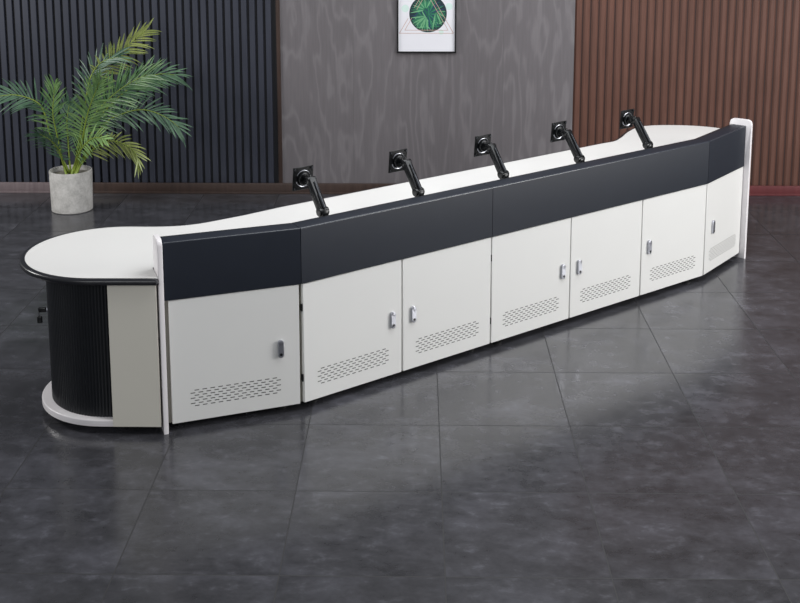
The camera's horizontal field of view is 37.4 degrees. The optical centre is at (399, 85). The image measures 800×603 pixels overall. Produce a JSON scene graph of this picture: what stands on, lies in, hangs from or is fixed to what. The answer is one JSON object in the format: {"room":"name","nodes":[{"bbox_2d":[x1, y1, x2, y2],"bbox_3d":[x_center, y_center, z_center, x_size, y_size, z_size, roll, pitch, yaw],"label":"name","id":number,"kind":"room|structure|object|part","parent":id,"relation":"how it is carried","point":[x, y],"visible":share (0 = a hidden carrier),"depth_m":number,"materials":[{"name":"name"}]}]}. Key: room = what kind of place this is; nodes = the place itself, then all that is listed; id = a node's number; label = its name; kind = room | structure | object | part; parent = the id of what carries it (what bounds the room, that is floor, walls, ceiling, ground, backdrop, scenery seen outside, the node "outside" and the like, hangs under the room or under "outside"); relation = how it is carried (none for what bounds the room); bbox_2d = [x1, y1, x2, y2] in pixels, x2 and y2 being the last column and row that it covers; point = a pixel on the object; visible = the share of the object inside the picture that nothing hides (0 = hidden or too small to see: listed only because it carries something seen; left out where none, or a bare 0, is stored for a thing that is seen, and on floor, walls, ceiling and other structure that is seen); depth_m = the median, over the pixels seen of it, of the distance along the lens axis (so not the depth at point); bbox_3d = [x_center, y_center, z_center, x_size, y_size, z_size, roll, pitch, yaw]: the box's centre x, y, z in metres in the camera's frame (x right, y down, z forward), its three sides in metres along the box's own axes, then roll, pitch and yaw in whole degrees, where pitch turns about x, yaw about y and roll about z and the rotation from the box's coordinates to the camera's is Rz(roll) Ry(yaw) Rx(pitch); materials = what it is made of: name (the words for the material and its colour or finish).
{"room":"control room","nodes":[
{"label":"control room","id":0,"kind":"room"},
{"bbox_2d":[0,193,799,602],"bbox_3d":[0.059,1.787,4.475,12.000,0.100,10.600,0,10,1],"label":"floor","id":1,"kind":"structure","parent":0,"point":[645,448],"depth_m":5.00,"materials":[{"name":"stone"}]},
{"bbox_2d":[0,18,192,214],"bbox_3d":[-2.358,0.243,8.777,1.606,1.458,0.520,0,10,1],"label":"potted palm","id":2,"kind":"object","parent":1,"relation":"on","point":[71,186],"visible":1,"depth_m":8.83,"materials":[{"name":"plant"}]},
{"bbox_2d":[49,165,92,214],"bbox_3d":[-2.493,0.791,8.972,0.318,0.311,0.318,0,10,1],"label":"pot","id":3,"kind":"object","parent":2,"relation":"attached to","point":[71,186],"depth_m":8.85,"materials":[{"name":"concrete"}]},
{"bbox_2d":[37,281,161,426],"bbox_3d":[-1.415,1.168,5.655,0.680,0.713,0.728,0,10,1],"label":"base cabinet","id":4,"kind":"object","parent":1,"relation":"on","point":[104,339],"visible":0.8,"depth_m":5.33,"materials":[{"name":"black metal"}]},
{"bbox_2d":[153,234,168,434],"bbox_3d":[-1.080,1.123,5.337,0.022,0.912,0.126,-4,11,-20],"label":"board","id":5,"kind":"object","parent":1,"relation":"on","point":[157,243],"visible":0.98,"depth_m":5.28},
{"bbox_2d":[160,223,300,423],"bbox_3d":[-0.894,1.075,5.654,0.625,0.896,0.667,-6,11,-29],"label":"base cabinet","id":6,"kind":"object","parent":1,"relation":"on","point":[231,296],"visible":1,"depth_m":5.40,"materials":[{"name":"white metal"}]},
{"bbox_3d":[-0.771,0.802,5.397,0.632,0.269,0.094,-4,11,-20],"label":"panel","id":7,"kind":"part","parent":6,"relation":"part of","materials":[{"name":"black metal"}]},
{"bbox_3d":[-0.755,1.233,5.440,0.602,0.587,0.018,-4,11,-20],"label":"door","id":8,"kind":"part","parent":6,"relation":"part of","materials":[{"name":"white paint"}]},
{"bbox_3d":[-0.554,1.226,5.499,0.027,0.085,0.014,-4,11,-20],"label":"lock plate","id":9,"kind":"part","parent":6,"relation":"part of","materials":[{"name":"metal"}]},
{"bbox_2d":[293,184,492,402],"bbox_3d":[-0.185,0.992,6.130,1.190,0.896,0.673,-8,12,-37],"label":"base cabinet","id":10,"kind":"object","parent":1,"relation":"on","point":[386,289],"visible":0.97,"depth_m":5.84,"materials":[{"name":"white metal"}]},
{"bbox_3d":[-0.227,1.182,5.730,0.582,0.587,0.018,-8,12,-37],"label":"door","id":11,"kind":"part","parent":10,"relation":"part of","materials":[{"name":"white paint"}]},
{"bbox_3d":[-0.015,0.721,5.861,1.190,0.269,0.094,-8,12,-37],"label":"panel","id":12,"kind":"part","parent":10,"relation":"part of","materials":[{"name":"black metal"}]},
{"bbox_3d":[-0.035,1.163,5.858,0.027,0.085,0.014,-8,12,-37],"label":"lock plate","id":13,"kind":"part","parent":10,"relation":"part of","materials":[{"name":"metal"}]},
{"bbox_3d":[0.068,1.150,5.936,0.027,0.085,0.014,-8,12,-37],"label":"lock plate","id":14,"kind":"part","parent":10,"relation":"part of","materials":[{"name":"metal"}]},
{"bbox_3d":[0.242,1.119,6.088,0.587,0.587,0.018,-8,12,-37],"label":"door","id":15,"kind":"part","parent":10,"relation":"part of","materials":[{"name":"white paint"}]},
{"bbox_2d":[480,139,709,343],"bbox_3d":[0.993,0.834,7.030,1.786,0.896,0.673,-8,12,-37],"label":"base cabinet","id":16,"kind":"object","parent":1,"relation":"on","point":[568,241],"visible":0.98,"depth_m":6.71,"materials":[{"name":"white metal"}]},
{"bbox_3d":[0.713,1.056,6.449,0.588,0.587,0.018,-8,12,-37],"label":"door","id":17,"kind":"part","parent":16,"relation":"part of","materials":[{"name":"white paint"}]},
{"bbox_3d":[0.907,1.037,6.578,0.027,0.085,0.014,-8,12,-37],"label":"lock plate","id":18,"kind":"part","parent":16,"relation":"part of","materials":[{"name":"metal"}]},
{"bbox_3d":[1.010,1.024,6.657,0.027,0.085,0.014,-8,12,-37],"label":"lock plate","id":19,"kind":"part","parent":16,"relation":"part of","materials":[{"name":"metal"}]},
{"bbox_3d":[1.162,0.563,6.761,1.786,0.269,0.094,-8,12,-37],"label":"panel","id":20,"kind":"part","parent":16,"relation":"part of","materials":[{"name":"black metal"}]},
{"bbox_3d":[1.184,0.993,6.809,0.588,0.587,0.018,-8,12,-37],"label":"door","id":21,"kind":"part","parent":16,"relation":"part of","materials":[{"name":"white paint"}]},
{"bbox_3d":[1.481,0.960,7.017,0.027,0.085,0.014,-8,12,-37],"label":"lock plate","id":22,"kind":"part","parent":16,"relation":"part of","materials":[{"name":"metal"}]},
{"bbox_3d":[1.654,0.930,7.168,0.586,0.587,0.018,-8,12,-37],"label":"door","id":23,"kind":"part","parent":16,"relation":"part of","materials":[{"name":"white paint"}]},
{"bbox_2d":[695,124,745,274],"bbox_3d":[1.873,0.694,7.830,0.701,0.896,0.785,8,12,37],"label":"base cabinet","id":24,"kind":"object","parent":1,"relation":"on","point":[727,143],"visible":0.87,"depth_m":7.52,"materials":[{"name":"white metal"}]},
{"bbox_2d":[19,125,752,285],"bbox_3d":[0.337,0.589,6.807,5.021,0.028,0.968,-7,12,-37],"label":"countertop","id":25,"kind":"structure","parent":24,"relation":"on","point":[117,255],"depth_m":6.01,"materials":[{"name":"white laminate"}]},
{"bbox_2d":[292,165,328,216],"bbox_3d":[-0.415,0.583,5.750,0.118,0.347,0.219,-8,12,-37],"label":"monitor arm","id":26,"kind":"object","parent":25,"relation":"on","point":[303,178],"visible":0.78,"depth_m":5.74,"materials":[{"name":"black plastic"}]},
{"bbox_3d":[-0.478,0.457,5.810,0.118,0.118,0.014,-8,12,-37],"label":"screen plate","id":27,"kind":"part","parent":26,"relation":"part of","materials":[{"name":"black plastic"}]},
{"bbox_3d":[-0.403,0.535,5.726,0.047,0.161,0.132,-8,12,-37],"label":"spring arm","id":28,"kind":"part","parent":26,"relation":"part of","materials":[{"name":"black paint"}]},
{"bbox_2d":[388,148,424,196],"bbox_3d":[0.051,0.521,6.107,0.118,0.347,0.219,-8,12,-37],"label":"monitor arm","id":29,"kind":"object","parent":25,"relation":"on","point":[398,161],"visible":0.81,"depth_m":6.09,"materials":[{"name":"black plastic"}]},
{"bbox_3d":[-0.011,0.394,6.167,0.118,0.118,0.014,-8,12,-37],"label":"screen plate","id":30,"kind":"part","parent":29,"relation":"part of","materials":[{"name":"black plastic"}]},
{"bbox_3d":[0.063,0.472,6.082,0.047,0.161,0.132,-8,12,-37],"label":"spring arm","id":31,"kind":"part","parent":29,"relation":"part of","materials":[{"name":"black paint"}]},
{"bbox_2d":[474,134,508,178],"bbox_3d":[0.518,0.459,6.463,0.118,0.347,0.219,-8,12,-37],"label":"monitor arm","id":32,"kind":"object","parent":25,"relation":"on","point":[483,143],"visible":0.8,"depth_m":6.45,"materials":[{"name":"black plastic"}]},
{"bbox_3d":[0.455,0.332,6.523,0.118,0.118,0.014,-8,12,-37],"label":"screen plate","id":33,"kind":"part","parent":32,"relation":"part of","materials":[{"name":"black plastic"}]},
{"bbox_3d":[0.530,0.410,6.439,0.047,0.161,0.132,-8,12,-37],"label":"spring arm","id":34,"kind":"part","parent":32,"relation":"part of","materials":[{"name":"black paint"}]},
{"bbox_2d":[550,121,584,162],"bbox_3d":[0.984,0.396,6.820,0.118,0.347,0.219,-8,12,-37],"label":"monitor arm","id":35,"kind":"object","parent":25,"relation":"on","point":[559,132],"visible":0.77,"depth_m":6.81,"materials":[{"name":"black plastic"}]},
{"bbox_3d":[0.921,0.269,6.880,0.118,0.118,0.014,-8,12,-37],"label":"screen plate","id":36,"kind":"part","parent":35,"relation":"part of","materials":[{"name":"black plastic"}]},
{"bbox_3d":[0.996,0.347,6.796,0.047,0.161,0.132,-8,12,-37],"label":"spring arm","id":37,"kind":"part","parent":35,"relation":"part of","materials":[{"name":"black paint"}]},
{"bbox_2d":[619,109,652,148],"bbox_3d":[1.451,0.334,7.177,0.118,0.347,0.219,-8,12,-37],"label":"monitor arm","id":38,"kind":"object","parent":25,"relation":"on","point":[627,117],"visible":0.71,"depth_m":7.16,"materials":[{"name":"black metal"}]},
{"bbox_3d":[1.388,0.207,7.237,0.118,0.118,0.014,-8,12,-37],"label":"screen plate","id":39,"kind":"part","parent":38,"relation":"part of","materials":[{"name":"black plastic"}]},
{"bbox_3d":[1.463,0.285,7.153,0.109,0.161,0.123,0,10,1],"label":"spring arm","id":40,"kind":"part","parent":38,"relation":"part of","materials":[{"name":"black paint"}]},
{"bbox_3d":[1.967,0.889,7.422,0.014,0.085,0.027,8,12,37],"label":"lock plate","id":41,"kind":"part","parent":24,"relation":"part of","materials":[{"name":"metal"}]},
{"bbox_3d":[2.038,0.431,7.518,0.094,0.269,0.575,8,12,37],"label":"panel","id":42,"kind":"part","parent":24,"relation":"part of","materials":[{"name":"black metal"}]},
{"bbox_3d":[2.065,0.860,7.572,0.018,0.587,0.566,8,12,37],"label":"door","id":43,"kind":"part","parent":24,"relation":"part of","materials":[{"name":"white paint"}]},
{"bbox_2d":[730,118,752,258],"bbox_3d":[2.229,0.680,7.799,0.146,0.934,0.024,8,12,37],"label":"board","id":44,"kind":"object","parent":24,"relation":"attached to","point":[748,123],"visible":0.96,"depth_m":7.75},
{"bbox_2d":[0,0,799,185],"bbox_3d":[0.123,-0.770,9.223,9.977,3.300,0.102,0,10,1],"label":"wall","id":45,"kind":"structure","parent":0,"point":[349,100],"depth_m":9.31,"materials":[{"name":"grey wood"}]},
{"bbox_2d":[276,0,282,182],"bbox_3d":[-0.952,-0.769,9.220,0.030,3.300,0.090,0,10,1],"label":"trim","id":46,"kind":"structure","parent":45,"relation":"attached to","point":[278,52],"depth_m":9.32,"materials":[{"name":"black wood"}]},
{"bbox_2d":[0,182,799,195],"bbox_3d":[0.131,0.827,9.424,10.000,0.085,0.028,0,10,1],"label":"baseboard","id":47,"kind":"structure","parent":45,"relation":"attached to","point":[98,187],"depth_m":9.44,"materials":[{"name":"black wood"}]},
{"bbox_2d":[397,0,455,52],"bbox_3d":[0.207,-0.575,9.193,0.461,0.653,0.026,0,10,1],"label":"framed print","id":48,"kind":"object","parent":45,"relation":"attached to","point":[423,26],"visible":1,"depth_m":9.21,"materials":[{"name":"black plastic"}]}
]}

